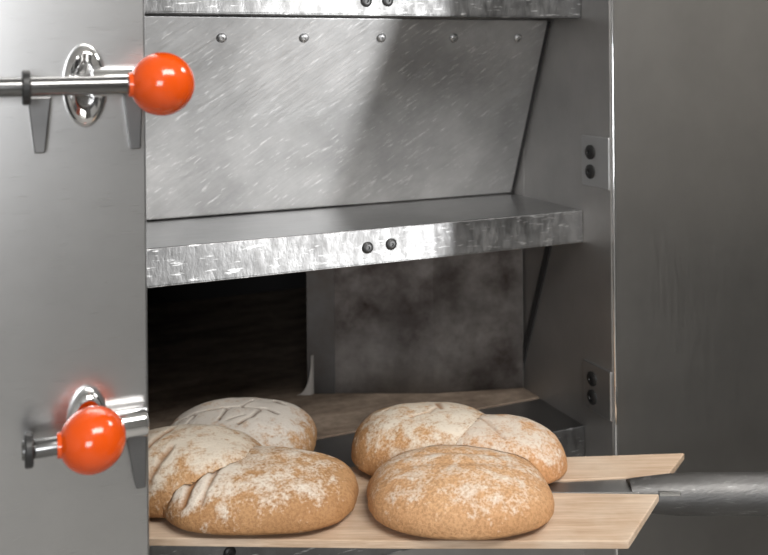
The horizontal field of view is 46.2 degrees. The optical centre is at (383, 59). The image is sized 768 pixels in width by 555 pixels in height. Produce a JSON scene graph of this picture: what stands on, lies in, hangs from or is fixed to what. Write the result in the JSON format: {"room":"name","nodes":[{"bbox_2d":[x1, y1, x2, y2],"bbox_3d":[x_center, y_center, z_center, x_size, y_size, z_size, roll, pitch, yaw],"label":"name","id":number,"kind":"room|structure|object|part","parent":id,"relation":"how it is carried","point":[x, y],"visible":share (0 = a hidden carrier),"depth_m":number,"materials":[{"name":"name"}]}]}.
{"room":"commercial kitchen","nodes":[
{"label":"commercial kitchen","id":0,"kind":"room"},
{"bbox_3d":[0.394,1.447,-0.381,6.400,0.100,5.400,0,0,-23],"label":"floor","id":1,"kind":"structure","parent":0,"visible":0},
{"bbox_2d":[0,0,767,554],"bbox_3d":[0.030,0.405,1.458,2.300,1.990,1.142,0,0,-23],"label":"oven","id":2,"kind":"object","parent":1,"relation":"on","point":[553,214],"visible":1,"depth_m":1.18,"materials":[{"name":"metal"}]},
{"bbox_3d":[-0.273,0.323,0.754,0.056,0.017,0.016,0,0,-19],"label":"lever","id":3,"kind":"part","parent":2,"relation":"part of","materials":[{"name":"metal"}]},
{"bbox_3d":[-0.306,0.022,0.726,0.250,0.017,0.016,0,0,-22],"label":"lever","id":4,"kind":"part","parent":2,"relation":"part of","materials":[{"name":"metal"}]},
{"bbox_3d":[-0.530,0.370,0.699,0.672,1.770,0.045,0,0,-23],"label":"panel","id":5,"kind":"part","parent":2,"relation":"part of","materials":[{"name":"metal"}]},
{"bbox_3d":[-0.248,0.322,0.763,0.056,0.055,0.055,0,0,-23],"label":"ball knob","id":6,"kind":"part","parent":2,"relation":"part of","materials":[{"name":"orange plastic"}]},
{"bbox_3d":[-0.191,0.021,0.773,0.056,0.055,0.055,0,0,-23],"label":"ball knob","id":7,"kind":"part","parent":2,"relation":"part of","materials":[{"name":"orange plastic"}]},
{"bbox_2d":[171,397,316,450],"bbox_3d":[-0.181,0.464,1.132,0.192,0.055,0.162,0,0,0],"label":"bread loaf","id":8,"kind":"object","parent":2,"relation":"on","point":[270,422],"visible":0.56,"depth_m":1.11,"materials":[{"name":"beige food"}]},
{"bbox_3d":[-0.454,0.369,1.850,0.820,1.830,0.040,0,0,-23],"label":"panel","id":9,"kind":"part","parent":2,"relation":"part of","materials":[{"name":"silver metal"}]},
{"bbox_3d":[-0.093,0.390,1.333,0.041,0.203,0.018,0,0,1],"label":"post","id":10,"kind":"part","parent":2,"relation":"part of","materials":[{"name":"metal"}]},
{"bbox_3d":[-0.162,0.075,1.159,0.812,0.258,0.108,0,0,-23],"label":"oven door","id":11,"kind":"part","parent":2,"relation":"part of","materials":[{"name":"metal"}]},
{"bbox_2d":[145,13,554,18],"bbox_3d":[-0.127,-0.075,1.079,0.819,0.041,0.068,0,0,-23],"label":"shelf","id":12,"kind":"object","parent":2,"relation":"attached to","point":[184,15],"depth_m":1.11,"materials":[{"name":"metal"}]},
{"bbox_2d":[147,192,577,247],"bbox_3d":[-0.151,0.225,1.141,0.819,0.040,0.203,0,0,-23],"label":"shelf","id":13,"kind":"object","parent":2,"relation":"attached to","point":[407,219],"depth_m":1.16,"materials":[{"name":"metal"}]},
{"bbox_2d":[314,399,581,466],"bbox_3d":[-0.129,0.546,1.095,0.819,0.106,0.104,0,0,-23],"label":"shelf","id":14,"kind":"object","parent":2,"relation":"attached to","point":[565,422],"depth_m":1.21,"materials":[{"name":"metal"}]},
{"bbox_2d":[149,453,767,548],"bbox_3d":[0.591,0.490,1.015,1.901,0.045,0.193,0,0,-3],"label":"peel","id":15,"kind":"object","parent":2,"relation":"on","point":[601,502],"visible":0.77,"depth_m":0.97,"materials":[{"name":"brown wood"}]},
{"bbox_2d":[148,424,261,517],"bbox_3d":[-0.228,0.450,1.007,0.173,0.069,0.146,0,0,6],"label":"bread loaf","id":16,"kind":"object","parent":15,"relation":"on","point":[179,455],"visible":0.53,"depth_m":0.97,"materials":[{"name":"brown food"}]},
{"bbox_2d":[163,446,358,534],"bbox_3d":[-0.135,0.457,0.975,0.213,0.053,0.147,0,0,1],"label":"bread loaf","id":17,"kind":"object","parent":15,"relation":"on","point":[271,490],"visible":0.88,"depth_m":0.93,"materials":[{"name":"brown food"}]},
{"bbox_2d":[351,402,483,475],"bbox_3d":[0.047,0.449,1.081,0.173,0.066,0.128,0,0,-1],"label":"bread loaf","id":18,"kind":"object","parent":15,"relation":"on","point":[386,433],"visible":0.59,"depth_m":1.04,"materials":[{"name":"beige food"}]},
{"bbox_2d":[367,445,553,539],"bbox_3d":[0.081,0.455,0.966,0.199,0.054,0.155,0,0,0],"label":"bread loaf","id":19,"kind":"object","parent":15,"relation":"on","point":[448,492],"visible":1,"depth_m":0.92,"materials":[{"name":"brown food"}]},
{"bbox_2d":[453,414,566,483],"bbox_3d":[0.129,0.453,1.065,0.172,0.057,0.114,0,0,10],"label":"bread loaf","id":20,"kind":"object","parent":15,"relation":"on","point":[523,437],"visible":0.45,"depth_m":1.02,"materials":[{"name":"beige food"}]},
{"bbox_3d":[0.910,0.487,1.020,1.265,0.045,0.045,0,0,0],"label":"handle","id":21,"kind":"part","parent":15,"relation":"part of","materials":[{"name":"metal"}]},
{"bbox_3d":[-0.110,0.942,1.059,0.819,0.678,0.026,0,0,-23],"label":"panel","id":22,"kind":"part","parent":2,"relation":"part of","materials":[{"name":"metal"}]},
{"bbox_3d":[0.295,0.362,1.149,0.004,1.810,0.004,0,0,-23],"label":"edge trim","id":23,"kind":"part","parent":2,"relation":"part of","materials":[{"name":"silver metal"}]},
{"bbox_3d":[0.578,0.360,1.792,1.030,1.830,0.959,0,0,-23],"label":"panel","id":24,"kind":"part","parent":2,"relation":"part of","materials":[{"name":"metal"}]}
]}

